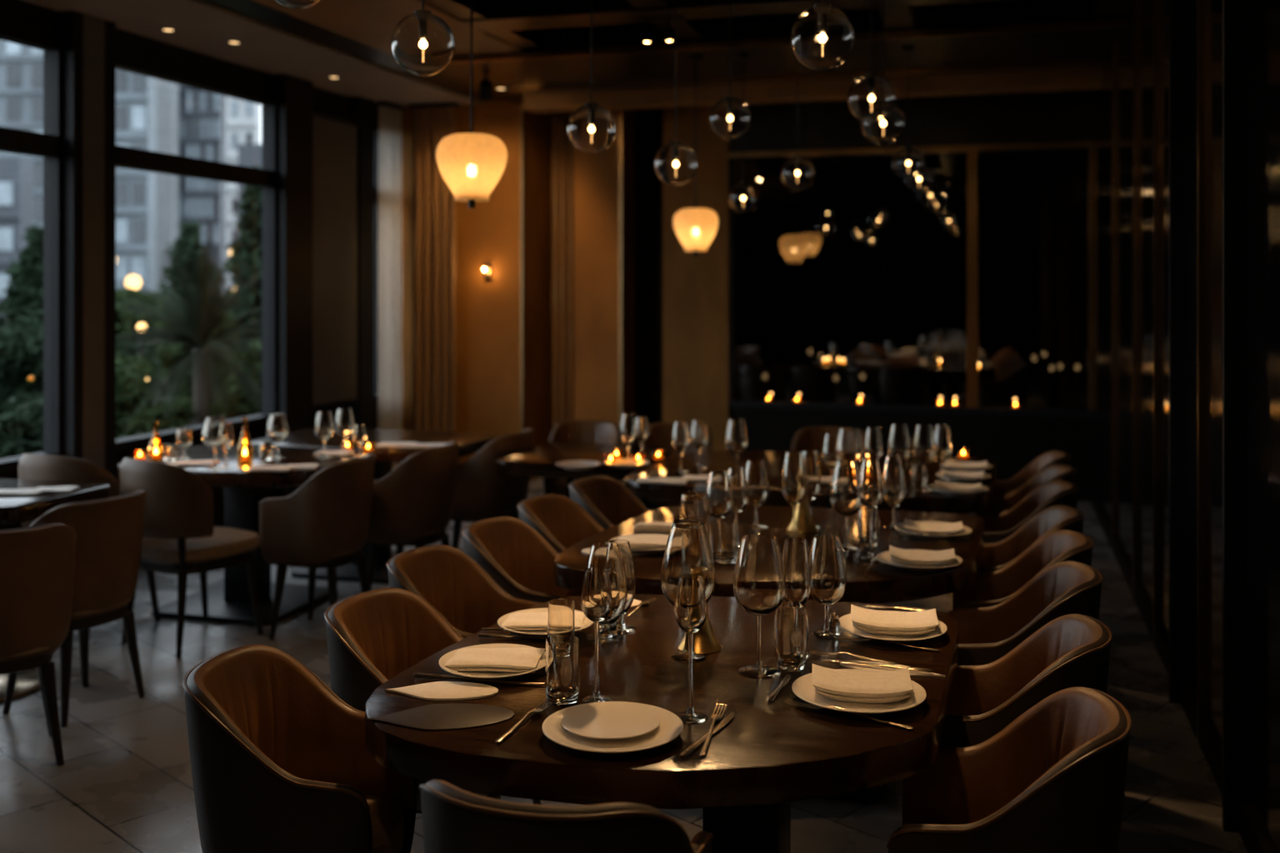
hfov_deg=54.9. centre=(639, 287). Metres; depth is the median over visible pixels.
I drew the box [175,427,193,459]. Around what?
goblet
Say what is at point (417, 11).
socket
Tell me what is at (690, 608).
bowl
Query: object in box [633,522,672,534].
folded napkin
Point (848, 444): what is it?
wine glass
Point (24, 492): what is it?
folded napkin
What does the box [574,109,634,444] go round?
wall panel
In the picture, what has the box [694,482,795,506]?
tub chair
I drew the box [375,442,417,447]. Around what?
folded napkin
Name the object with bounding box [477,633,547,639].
knife
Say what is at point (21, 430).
shrub
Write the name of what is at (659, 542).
folded napkin
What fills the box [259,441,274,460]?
water tumbler
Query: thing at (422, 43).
globe pendant
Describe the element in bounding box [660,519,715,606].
bowl
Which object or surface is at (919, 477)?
water tumbler
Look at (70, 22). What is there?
trim
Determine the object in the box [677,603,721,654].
candle holder
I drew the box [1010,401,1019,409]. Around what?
tealight
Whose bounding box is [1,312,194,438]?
ground
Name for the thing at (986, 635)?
tub chair
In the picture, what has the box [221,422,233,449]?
bowl
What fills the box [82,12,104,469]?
trim
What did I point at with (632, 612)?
fork
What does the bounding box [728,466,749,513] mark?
bowl
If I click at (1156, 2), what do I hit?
trim
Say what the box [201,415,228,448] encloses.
bowl
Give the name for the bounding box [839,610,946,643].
dinner plate
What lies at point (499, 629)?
fork
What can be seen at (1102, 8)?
trim
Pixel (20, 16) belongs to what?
wall
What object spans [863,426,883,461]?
wine glass
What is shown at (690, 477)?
folded napkin
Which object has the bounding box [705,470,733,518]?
wine glass
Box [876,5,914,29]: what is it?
trim
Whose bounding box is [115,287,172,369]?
broadleaf tree
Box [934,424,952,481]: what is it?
wine glass
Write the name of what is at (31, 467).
dining chair
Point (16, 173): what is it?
building
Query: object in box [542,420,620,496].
tub chair
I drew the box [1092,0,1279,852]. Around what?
wall
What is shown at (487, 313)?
wall pier
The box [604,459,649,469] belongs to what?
dinner plate
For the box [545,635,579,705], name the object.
water tumbler
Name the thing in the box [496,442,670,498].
dining table
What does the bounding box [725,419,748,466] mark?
wine glass
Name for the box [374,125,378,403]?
trim
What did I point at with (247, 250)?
conifer
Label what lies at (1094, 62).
trim
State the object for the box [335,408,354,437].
bowl
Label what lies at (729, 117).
globe pendant
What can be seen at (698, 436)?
bowl
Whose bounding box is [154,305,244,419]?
broadleaf tree
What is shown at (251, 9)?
trim
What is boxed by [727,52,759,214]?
globe pendant
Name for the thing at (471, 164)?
pendant lamp
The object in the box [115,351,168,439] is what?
shrub
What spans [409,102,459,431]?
drape
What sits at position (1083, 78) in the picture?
trim
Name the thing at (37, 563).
tub chair
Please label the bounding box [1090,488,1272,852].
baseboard
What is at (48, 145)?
window
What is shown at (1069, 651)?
tub chair
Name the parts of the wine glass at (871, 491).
stem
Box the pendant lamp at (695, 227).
[673,54,718,256]
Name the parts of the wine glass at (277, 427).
stem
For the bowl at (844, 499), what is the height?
0.188 m
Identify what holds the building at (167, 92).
on the ground
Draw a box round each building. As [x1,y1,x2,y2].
[0,40,43,227]
[0,157,33,316]
[115,68,155,294]
[155,78,179,293]
[179,84,226,294]
[226,96,261,291]
[234,144,261,288]
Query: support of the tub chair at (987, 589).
on the floor
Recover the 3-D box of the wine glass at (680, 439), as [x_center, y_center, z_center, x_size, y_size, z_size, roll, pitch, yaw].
[0.193,0.752,5.827,0.085,0.235,0.085,0,0,-44]
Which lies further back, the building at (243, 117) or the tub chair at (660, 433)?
the building at (243, 117)
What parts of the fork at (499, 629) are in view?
handle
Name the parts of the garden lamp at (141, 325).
post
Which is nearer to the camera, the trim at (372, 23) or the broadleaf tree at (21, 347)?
the trim at (372, 23)
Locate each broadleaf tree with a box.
[0,320,43,415]
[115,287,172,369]
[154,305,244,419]
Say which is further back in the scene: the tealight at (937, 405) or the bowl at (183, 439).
the tealight at (937, 405)
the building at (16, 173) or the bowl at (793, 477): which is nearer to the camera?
the bowl at (793, 477)
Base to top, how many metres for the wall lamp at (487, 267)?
0.140 m
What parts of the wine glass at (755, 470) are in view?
stem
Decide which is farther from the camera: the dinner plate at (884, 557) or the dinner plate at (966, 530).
the dinner plate at (966, 530)
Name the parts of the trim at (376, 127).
head rail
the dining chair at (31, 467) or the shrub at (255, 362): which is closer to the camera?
the dining chair at (31, 467)
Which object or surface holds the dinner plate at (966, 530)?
on the dining table at (867, 582)
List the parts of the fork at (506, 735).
handle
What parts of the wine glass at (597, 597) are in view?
stem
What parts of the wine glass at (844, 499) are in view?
stem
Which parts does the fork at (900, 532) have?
handle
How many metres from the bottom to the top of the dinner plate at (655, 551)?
0.024 m
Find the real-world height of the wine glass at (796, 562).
0.272 m
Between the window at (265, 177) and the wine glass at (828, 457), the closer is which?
the wine glass at (828, 457)
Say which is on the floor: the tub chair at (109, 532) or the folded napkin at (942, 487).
the tub chair at (109, 532)
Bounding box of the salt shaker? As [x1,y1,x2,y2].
[828,612,840,634]
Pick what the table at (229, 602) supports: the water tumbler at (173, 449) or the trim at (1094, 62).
the water tumbler at (173, 449)
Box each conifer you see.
[0,221,43,398]
[153,220,227,381]
[220,165,261,364]
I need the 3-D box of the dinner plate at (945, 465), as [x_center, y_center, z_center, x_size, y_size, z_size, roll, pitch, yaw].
[1.554,0.857,5.865,0.240,0.024,0.240,0,0,16]
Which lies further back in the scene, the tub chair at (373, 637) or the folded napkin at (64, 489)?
the folded napkin at (64, 489)
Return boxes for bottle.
[148,422,162,461]
[236,417,252,464]
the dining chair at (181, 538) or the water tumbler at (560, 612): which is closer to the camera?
the water tumbler at (560, 612)
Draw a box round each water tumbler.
[160,444,169,459]
[168,445,178,460]
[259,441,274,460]
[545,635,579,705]
[547,599,574,637]
[679,491,709,539]
[709,518,738,564]
[773,601,809,672]
[856,505,879,547]
[910,465,928,492]
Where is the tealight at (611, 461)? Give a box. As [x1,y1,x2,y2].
[604,454,617,465]
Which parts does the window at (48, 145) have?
head rail, rail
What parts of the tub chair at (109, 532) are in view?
leg, leg, leg, seat frame, seat, leg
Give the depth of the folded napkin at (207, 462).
5.99 m
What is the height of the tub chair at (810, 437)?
0.808 m
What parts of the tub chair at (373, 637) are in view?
seat frame, leg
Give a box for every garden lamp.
[125,275,141,289]
[136,322,146,395]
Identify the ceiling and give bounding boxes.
[543,0,1093,35]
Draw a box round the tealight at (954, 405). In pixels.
[950,400,959,407]
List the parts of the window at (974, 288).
frame, pane, frame, pane, frame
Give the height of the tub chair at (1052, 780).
0.808 m
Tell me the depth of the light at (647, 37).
6.99 m
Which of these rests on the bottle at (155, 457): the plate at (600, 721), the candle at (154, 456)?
the candle at (154, 456)
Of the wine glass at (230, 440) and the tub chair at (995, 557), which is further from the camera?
the wine glass at (230, 440)
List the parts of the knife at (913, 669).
blade, handle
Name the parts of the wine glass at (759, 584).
stem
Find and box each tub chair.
[0,523,76,766]
[2,490,146,727]
[182,645,417,852]
[258,453,375,639]
[324,587,499,814]
[365,440,459,590]
[386,545,541,804]
[418,780,714,852]
[450,428,534,549]
[461,516,581,603]
[517,494,604,554]
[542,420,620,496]
[568,475,649,529]
[636,422,713,510]
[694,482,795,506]
[790,426,865,454]
[886,687,1131,852]
[939,614,1112,747]
[947,560,1103,665]
[952,530,1094,609]
[975,464,1077,515]
[977,480,1079,544]
[977,505,1084,572]
[993,450,1071,496]
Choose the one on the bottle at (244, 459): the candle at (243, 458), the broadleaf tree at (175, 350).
the candle at (243, 458)
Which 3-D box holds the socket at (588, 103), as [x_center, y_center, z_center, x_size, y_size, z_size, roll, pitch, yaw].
[-0.197,-0.704,5.000,0.056,0.091,0.056,0,0,16]
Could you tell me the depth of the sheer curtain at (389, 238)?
10.22 m
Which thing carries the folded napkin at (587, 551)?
on the dining table at (867, 582)
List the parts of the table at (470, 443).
plate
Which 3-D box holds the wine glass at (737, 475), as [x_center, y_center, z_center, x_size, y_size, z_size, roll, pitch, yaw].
[0.325,0.739,4.153,0.082,0.262,0.082,0,0,-20]
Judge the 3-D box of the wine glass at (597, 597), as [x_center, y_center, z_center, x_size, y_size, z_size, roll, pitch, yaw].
[-0.091,0.732,2.596,0.066,0.275,0.066,0,0,32]
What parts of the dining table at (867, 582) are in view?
plate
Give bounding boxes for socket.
[414,10,431,13]
[585,102,598,104]
[813,3,831,6]
[865,72,878,74]
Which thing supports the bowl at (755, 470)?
on the wine glass at (755, 470)
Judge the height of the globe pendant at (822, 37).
1.254 m
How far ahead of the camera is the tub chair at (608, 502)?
5.30 m
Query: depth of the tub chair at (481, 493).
6.67 m
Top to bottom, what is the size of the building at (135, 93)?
30.000 m
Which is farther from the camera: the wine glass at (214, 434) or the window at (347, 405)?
the window at (347, 405)
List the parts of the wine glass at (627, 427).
stem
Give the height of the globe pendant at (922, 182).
0.838 m
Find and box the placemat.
[364,703,514,730]
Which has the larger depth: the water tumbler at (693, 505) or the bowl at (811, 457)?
the bowl at (811, 457)
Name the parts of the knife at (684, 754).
handle, blade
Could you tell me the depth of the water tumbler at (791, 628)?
2.78 m
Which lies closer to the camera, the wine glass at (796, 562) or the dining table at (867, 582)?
the wine glass at (796, 562)
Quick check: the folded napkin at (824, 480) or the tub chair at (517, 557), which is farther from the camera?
the folded napkin at (824, 480)
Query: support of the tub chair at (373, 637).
on the floor
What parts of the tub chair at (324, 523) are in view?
leg, leg, seat frame, leg, seat, leg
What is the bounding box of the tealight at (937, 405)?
[935,400,944,407]
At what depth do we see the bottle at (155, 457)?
6.18 m
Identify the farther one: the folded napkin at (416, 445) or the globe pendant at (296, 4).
the folded napkin at (416, 445)
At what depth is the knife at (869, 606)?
3.32 m
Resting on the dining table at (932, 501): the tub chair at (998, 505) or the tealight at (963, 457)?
the tealight at (963, 457)
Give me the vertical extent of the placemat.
0.004 m
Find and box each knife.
[413,673,544,684]
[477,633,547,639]
[679,712,734,758]
[767,674,790,702]
[820,659,933,673]
[862,605,924,611]
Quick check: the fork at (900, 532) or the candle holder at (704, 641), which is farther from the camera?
the fork at (900, 532)
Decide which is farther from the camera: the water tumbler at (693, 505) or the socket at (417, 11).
the socket at (417, 11)
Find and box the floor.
[0,477,1247,852]
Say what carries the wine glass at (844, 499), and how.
on the dining table at (867, 582)
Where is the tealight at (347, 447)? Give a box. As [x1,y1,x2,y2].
[341,441,353,450]
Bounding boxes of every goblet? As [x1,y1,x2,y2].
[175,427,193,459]
[585,541,627,643]
[610,540,635,633]
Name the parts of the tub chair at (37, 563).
seat, seat frame, leg, leg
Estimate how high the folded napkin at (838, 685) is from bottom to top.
0.044 m
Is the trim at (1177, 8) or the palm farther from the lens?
the palm
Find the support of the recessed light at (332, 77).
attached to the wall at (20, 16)
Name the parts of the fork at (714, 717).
handle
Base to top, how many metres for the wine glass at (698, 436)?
0.232 m
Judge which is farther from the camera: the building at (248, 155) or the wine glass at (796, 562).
the building at (248, 155)
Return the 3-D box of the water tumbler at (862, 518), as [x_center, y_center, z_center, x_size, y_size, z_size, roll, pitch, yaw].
[0.769,0.806,4.154,0.077,0.127,0.077,0,0,16]
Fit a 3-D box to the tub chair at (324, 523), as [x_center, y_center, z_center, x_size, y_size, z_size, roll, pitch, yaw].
[-1.482,1.208,5.803,0.457,0.827,0.487,0,0,14]
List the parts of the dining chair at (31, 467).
backrest, leg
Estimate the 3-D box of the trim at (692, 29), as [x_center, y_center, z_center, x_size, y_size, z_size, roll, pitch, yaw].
[-0.982,-1.736,3.142,0.180,0.388,9.500,0,0,16]
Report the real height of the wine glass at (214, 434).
0.250 m
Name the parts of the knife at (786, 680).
handle, blade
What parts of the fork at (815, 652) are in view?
handle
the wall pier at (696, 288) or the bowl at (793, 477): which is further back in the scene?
the wall pier at (696, 288)
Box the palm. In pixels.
[115,240,261,434]
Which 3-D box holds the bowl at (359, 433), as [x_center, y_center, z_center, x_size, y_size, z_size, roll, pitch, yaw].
[-1.447,0.760,6.374,0.070,0.100,0.070,0,0,33]
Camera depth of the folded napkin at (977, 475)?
5.52 m
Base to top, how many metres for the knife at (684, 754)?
0.008 m
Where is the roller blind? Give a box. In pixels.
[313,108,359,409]
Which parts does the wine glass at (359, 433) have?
stem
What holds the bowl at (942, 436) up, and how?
on the wine glass at (942, 436)
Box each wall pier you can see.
[401,100,552,480]
[663,105,729,450]
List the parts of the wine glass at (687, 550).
stem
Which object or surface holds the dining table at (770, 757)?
on the floor
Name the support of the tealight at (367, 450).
on the table at (229, 602)
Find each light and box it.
[159,28,177,32]
[225,40,242,44]
[327,76,340,79]
[494,87,507,89]
[635,15,685,43]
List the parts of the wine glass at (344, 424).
stem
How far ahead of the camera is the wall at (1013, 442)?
9.54 m
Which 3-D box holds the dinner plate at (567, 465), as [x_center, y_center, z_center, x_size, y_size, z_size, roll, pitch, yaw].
[-0.296,0.857,5.920,0.220,0.024,0.220,0,0,16]
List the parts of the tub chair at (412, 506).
leg, leg, seat frame, seat, leg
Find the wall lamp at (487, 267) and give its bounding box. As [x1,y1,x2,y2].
[482,263,490,280]
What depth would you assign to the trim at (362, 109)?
9.95 m
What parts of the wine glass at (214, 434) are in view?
stem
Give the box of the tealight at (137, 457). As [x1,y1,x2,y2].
[133,450,146,460]
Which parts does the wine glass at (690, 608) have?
stem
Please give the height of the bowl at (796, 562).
0.164 m
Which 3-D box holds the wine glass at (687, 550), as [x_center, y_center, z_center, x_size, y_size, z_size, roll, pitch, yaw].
[0.114,0.711,2.900,0.130,0.318,0.130,0,0,-15]
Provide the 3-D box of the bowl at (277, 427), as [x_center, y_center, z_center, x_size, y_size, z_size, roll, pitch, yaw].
[-1.846,0.719,6.281,0.110,0.150,0.110,0,0,-34]
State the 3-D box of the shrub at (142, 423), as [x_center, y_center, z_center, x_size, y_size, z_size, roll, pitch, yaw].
[-4.079,1.318,10.567,0.618,0.767,0.623,0,0,37]
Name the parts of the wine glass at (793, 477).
stem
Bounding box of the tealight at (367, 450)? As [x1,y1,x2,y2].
[362,443,374,453]
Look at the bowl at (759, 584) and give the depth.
2.74 m
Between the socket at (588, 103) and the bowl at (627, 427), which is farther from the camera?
the bowl at (627, 427)
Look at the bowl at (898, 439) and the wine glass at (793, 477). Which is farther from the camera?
the bowl at (898, 439)
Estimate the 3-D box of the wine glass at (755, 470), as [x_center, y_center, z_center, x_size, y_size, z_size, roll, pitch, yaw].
[0.421,0.750,4.487,0.098,0.240,0.098,0,0,-25]
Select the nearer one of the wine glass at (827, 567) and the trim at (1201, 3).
the wine glass at (827, 567)
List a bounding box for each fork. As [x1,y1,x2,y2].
[481,628,546,630]
[495,700,552,743]
[625,597,655,617]
[700,704,725,756]
[784,698,913,729]
[808,650,895,664]
[835,635,939,651]
[900,532,970,539]
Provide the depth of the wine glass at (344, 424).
6.37 m
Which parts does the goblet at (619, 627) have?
stem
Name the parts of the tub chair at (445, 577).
leg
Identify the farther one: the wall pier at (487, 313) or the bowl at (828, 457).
the wall pier at (487, 313)
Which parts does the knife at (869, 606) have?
blade, handle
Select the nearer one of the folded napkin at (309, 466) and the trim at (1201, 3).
the trim at (1201, 3)
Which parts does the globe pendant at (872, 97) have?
cord, globe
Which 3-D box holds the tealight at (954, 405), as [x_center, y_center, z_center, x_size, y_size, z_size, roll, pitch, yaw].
[2.442,0.905,9.568,0.064,0.050,0.064,0,0,16]
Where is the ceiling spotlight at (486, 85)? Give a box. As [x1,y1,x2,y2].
[479,75,492,99]
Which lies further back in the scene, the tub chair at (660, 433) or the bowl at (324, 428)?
the tub chair at (660, 433)
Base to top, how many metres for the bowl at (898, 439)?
0.180 m
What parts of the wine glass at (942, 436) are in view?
stem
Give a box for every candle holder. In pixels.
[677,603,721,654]
[786,475,818,532]
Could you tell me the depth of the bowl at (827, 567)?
3.05 m
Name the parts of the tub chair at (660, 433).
seat, seat frame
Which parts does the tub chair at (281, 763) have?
seat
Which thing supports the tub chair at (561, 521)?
on the floor
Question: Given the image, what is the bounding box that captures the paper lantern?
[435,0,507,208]
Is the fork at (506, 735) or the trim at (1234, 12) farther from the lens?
the trim at (1234, 12)
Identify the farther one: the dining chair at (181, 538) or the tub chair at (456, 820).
the dining chair at (181, 538)
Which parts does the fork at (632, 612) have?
handle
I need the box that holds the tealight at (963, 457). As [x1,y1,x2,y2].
[956,449,969,459]
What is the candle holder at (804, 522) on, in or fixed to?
on the dining table at (867, 582)
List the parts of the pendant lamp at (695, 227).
lamp shade, rod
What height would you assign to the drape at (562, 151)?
3.120 m
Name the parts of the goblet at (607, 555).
stem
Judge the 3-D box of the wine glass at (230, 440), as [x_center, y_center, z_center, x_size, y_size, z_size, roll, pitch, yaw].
[-2.002,0.762,5.961,0.069,0.215,0.069,0,0,-42]
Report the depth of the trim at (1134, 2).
6.42 m
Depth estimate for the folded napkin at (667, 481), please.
5.47 m
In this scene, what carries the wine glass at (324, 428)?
on the table at (229, 602)
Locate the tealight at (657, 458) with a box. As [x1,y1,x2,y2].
[651,450,664,461]
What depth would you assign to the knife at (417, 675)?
2.72 m
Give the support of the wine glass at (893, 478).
on the dining table at (867, 582)
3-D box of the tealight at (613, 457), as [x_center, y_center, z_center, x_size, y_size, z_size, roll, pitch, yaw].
[-0.118,0.845,6.221,0.064,0.050,0.064,0,0,16]
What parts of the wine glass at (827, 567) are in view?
stem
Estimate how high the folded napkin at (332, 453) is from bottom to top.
0.019 m
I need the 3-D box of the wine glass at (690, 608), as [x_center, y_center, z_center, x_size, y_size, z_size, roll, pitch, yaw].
[0.102,0.727,2.490,0.072,0.285,0.072,0,0,-40]
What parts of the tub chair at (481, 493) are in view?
leg, seat frame, seat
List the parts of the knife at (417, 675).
handle, blade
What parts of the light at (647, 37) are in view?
stem, rail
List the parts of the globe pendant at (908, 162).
cord, globe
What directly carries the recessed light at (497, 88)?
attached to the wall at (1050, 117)
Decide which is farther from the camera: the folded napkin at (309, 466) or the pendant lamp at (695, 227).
the pendant lamp at (695, 227)
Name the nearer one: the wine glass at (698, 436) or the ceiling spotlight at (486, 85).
the wine glass at (698, 436)
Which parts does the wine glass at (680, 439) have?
stem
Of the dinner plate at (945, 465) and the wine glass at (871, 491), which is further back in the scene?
the dinner plate at (945, 465)
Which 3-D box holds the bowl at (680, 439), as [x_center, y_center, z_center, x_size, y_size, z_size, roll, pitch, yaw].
[0.193,0.708,5.827,0.085,0.147,0.085,0,0,-44]
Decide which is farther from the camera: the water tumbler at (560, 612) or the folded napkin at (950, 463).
the folded napkin at (950, 463)
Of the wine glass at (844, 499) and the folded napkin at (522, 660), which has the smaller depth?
the folded napkin at (522, 660)
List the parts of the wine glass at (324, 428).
stem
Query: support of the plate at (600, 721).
on the dinner plate at (670, 727)
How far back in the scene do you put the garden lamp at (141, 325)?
12.38 m
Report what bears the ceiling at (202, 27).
attached to the wall at (20, 16)
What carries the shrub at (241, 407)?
on the ground
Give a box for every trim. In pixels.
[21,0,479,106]
[58,10,115,478]
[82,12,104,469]
[200,0,504,101]
[251,0,521,55]
[273,74,313,498]
[349,96,374,429]
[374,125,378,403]
[424,0,543,50]
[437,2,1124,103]
[450,18,1125,63]
[461,0,1001,32]
[508,59,1106,93]
[520,102,524,432]
[523,66,1102,113]
[618,110,624,483]
[625,0,706,41]
[727,140,1093,158]
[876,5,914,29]
[1093,0,1132,18]
[1111,40,1115,550]
[1132,0,1137,598]
[1153,0,1159,644]
[1169,0,1186,704]
[1197,0,1204,744]
[1222,0,1246,833]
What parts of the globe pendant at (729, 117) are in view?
globe, cord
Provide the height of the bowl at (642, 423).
0.125 m
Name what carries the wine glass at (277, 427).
on the table at (229, 602)
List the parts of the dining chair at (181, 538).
leg, backrest, leg, post, seat frame, seat, leg, leg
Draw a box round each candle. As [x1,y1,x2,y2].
[152,454,159,459]
[240,455,249,461]
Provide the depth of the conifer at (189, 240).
20.84 m
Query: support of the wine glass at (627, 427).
on the dining table at (539, 461)
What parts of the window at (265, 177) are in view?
pane, head rail, rail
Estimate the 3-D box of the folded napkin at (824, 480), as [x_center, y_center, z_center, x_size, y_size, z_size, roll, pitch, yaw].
[0.829,0.864,5.529,0.203,0.015,0.122,0,0,11]
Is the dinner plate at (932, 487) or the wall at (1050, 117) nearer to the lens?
the dinner plate at (932, 487)
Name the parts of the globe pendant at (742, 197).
globe, cord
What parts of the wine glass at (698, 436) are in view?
stem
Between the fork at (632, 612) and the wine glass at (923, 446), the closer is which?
the fork at (632, 612)
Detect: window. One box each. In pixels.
[0,27,64,473]
[115,57,276,451]
[313,402,353,414]
[728,146,1093,417]
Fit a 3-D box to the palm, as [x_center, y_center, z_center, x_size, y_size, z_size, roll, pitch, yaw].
[-3.882,0.644,10.870,1.943,2.122,1.564,0,0,16]
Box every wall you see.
[0,0,378,125]
[0,402,377,529]
[635,108,663,444]
[729,90,1092,152]
[729,407,1092,501]
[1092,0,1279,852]
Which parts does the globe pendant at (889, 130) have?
globe, cord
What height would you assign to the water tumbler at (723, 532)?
0.128 m
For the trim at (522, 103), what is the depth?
10.15 m
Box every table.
[0,478,109,704]
[117,445,369,626]
[243,427,494,584]
[365,595,958,852]
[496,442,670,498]
[554,505,984,804]
[625,450,996,514]
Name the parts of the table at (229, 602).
plate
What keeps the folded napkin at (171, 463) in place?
on the table at (229, 602)
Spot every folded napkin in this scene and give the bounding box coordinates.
[0,488,42,496]
[34,485,79,493]
[165,462,178,466]
[175,460,219,466]
[247,465,291,471]
[285,463,319,469]
[313,450,354,456]
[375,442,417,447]
[385,681,498,700]
[409,443,448,448]
[444,647,544,673]
[501,611,584,631]
[581,548,654,555]
[618,535,668,549]
[630,599,649,608]
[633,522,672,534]
[635,477,687,484]
[682,475,709,481]
[812,664,913,703]
[820,477,831,483]
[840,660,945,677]
[850,605,939,635]
[889,545,955,566]
[904,519,963,534]
[935,480,982,492]
[940,469,984,479]
[945,459,988,469]
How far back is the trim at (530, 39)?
7.10 m
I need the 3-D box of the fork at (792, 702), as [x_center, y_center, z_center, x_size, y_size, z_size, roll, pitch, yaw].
[0.420,0.861,2.498,0.278,0.014,0.023,0,0,34]
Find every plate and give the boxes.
[438,643,545,679]
[497,608,593,637]
[542,701,683,753]
[555,460,601,470]
[561,704,659,739]
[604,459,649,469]
[609,534,669,554]
[791,669,926,714]
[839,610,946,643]
[876,549,962,571]
[895,521,972,539]
[928,483,989,496]
[935,471,990,483]
[940,461,993,472]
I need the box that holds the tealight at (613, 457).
[610,450,623,459]
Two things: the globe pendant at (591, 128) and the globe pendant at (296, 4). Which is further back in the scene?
the globe pendant at (591, 128)
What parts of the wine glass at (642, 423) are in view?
stem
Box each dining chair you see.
[18,454,159,636]
[120,457,263,658]
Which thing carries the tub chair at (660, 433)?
on the floor
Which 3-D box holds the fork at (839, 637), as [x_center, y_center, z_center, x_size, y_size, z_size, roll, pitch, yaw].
[0.599,0.861,2.992,0.250,0.014,0.023,0,0,25]
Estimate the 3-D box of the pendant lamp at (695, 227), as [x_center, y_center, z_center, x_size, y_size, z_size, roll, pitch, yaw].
[0.365,-0.861,8.070,0.298,1.318,0.298,0,0,16]
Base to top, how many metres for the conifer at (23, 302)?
2.508 m
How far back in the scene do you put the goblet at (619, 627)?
3.12 m
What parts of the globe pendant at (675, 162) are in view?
globe, cord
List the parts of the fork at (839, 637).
handle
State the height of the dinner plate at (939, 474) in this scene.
0.024 m
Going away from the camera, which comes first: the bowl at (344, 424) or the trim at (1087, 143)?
the bowl at (344, 424)
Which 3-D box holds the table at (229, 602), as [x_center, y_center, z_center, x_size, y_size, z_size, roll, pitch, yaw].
[-2.017,1.245,6.295,1.133,0.750,0.911,0,0,16]
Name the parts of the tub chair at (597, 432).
seat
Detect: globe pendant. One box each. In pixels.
[275,0,319,9]
[390,0,454,76]
[566,0,615,154]
[654,0,697,185]
[709,0,750,139]
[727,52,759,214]
[780,13,814,189]
[790,0,854,70]
[847,0,896,122]
[860,0,905,145]
[892,45,924,179]
[905,93,933,193]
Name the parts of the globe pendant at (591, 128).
globe, cord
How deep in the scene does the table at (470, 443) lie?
6.98 m
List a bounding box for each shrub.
[0,392,43,459]
[115,338,165,394]
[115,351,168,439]
[119,396,199,437]
[207,390,261,419]
[215,337,261,414]
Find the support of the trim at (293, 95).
attached to the wall at (256, 432)
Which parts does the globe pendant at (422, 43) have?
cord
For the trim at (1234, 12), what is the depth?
3.67 m
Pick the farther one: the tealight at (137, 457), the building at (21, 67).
the building at (21, 67)
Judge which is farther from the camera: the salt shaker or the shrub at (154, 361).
the shrub at (154, 361)
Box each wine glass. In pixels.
[201,415,228,469]
[219,422,233,468]
[266,413,288,459]
[315,410,334,458]
[335,408,354,455]
[353,424,366,456]
[580,567,612,704]
[620,412,636,459]
[635,416,649,457]
[660,519,715,662]
[671,420,689,472]
[674,574,708,724]
[690,419,708,469]
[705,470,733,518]
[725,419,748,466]
[728,466,749,547]
[733,534,785,679]
[744,459,769,528]
[781,450,806,534]
[782,537,810,658]
[802,450,821,527]
[809,535,846,638]
[821,433,838,490]
[830,459,862,550]
[835,427,861,463]
[857,458,884,561]
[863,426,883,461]
[882,455,905,529]
[887,423,910,492]
[912,424,935,490]
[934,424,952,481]
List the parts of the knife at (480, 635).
handle, blade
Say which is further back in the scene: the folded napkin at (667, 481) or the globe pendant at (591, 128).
the folded napkin at (667, 481)
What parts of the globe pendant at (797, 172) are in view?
globe, cord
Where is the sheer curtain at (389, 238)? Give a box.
[375,101,404,471]
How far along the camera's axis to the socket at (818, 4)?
3.81 m
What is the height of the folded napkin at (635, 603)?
0.005 m
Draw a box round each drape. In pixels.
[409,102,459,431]
[548,111,574,429]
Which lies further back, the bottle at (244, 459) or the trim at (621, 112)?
the trim at (621, 112)
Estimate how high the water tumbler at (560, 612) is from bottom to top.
0.128 m
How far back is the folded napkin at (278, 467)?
5.82 m
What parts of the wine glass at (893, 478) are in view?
stem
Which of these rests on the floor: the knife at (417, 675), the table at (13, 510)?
the table at (13, 510)
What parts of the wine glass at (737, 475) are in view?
stem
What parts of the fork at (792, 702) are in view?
handle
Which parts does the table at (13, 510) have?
plate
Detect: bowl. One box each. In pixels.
[175,427,193,449]
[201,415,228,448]
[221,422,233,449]
[266,413,288,443]
[315,410,334,439]
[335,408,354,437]
[353,424,366,444]
[580,567,612,623]
[620,412,636,443]
[635,416,649,441]
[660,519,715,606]
[671,420,689,452]
[674,574,706,634]
[690,419,708,449]
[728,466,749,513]
[733,534,785,616]
[745,459,769,506]
[781,450,806,505]
[782,537,810,604]
[802,450,821,500]
[809,535,846,605]
[821,433,838,469]
[830,459,862,517]
[857,458,884,509]
[887,423,910,464]
[912,424,935,464]
[934,424,952,459]
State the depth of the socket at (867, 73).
5.07 m
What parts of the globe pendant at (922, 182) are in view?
cord, globe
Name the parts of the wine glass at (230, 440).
stem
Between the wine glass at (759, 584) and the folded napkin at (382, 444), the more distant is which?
the folded napkin at (382, 444)
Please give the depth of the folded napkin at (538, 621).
3.11 m
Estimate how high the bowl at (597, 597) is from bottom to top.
0.111 m

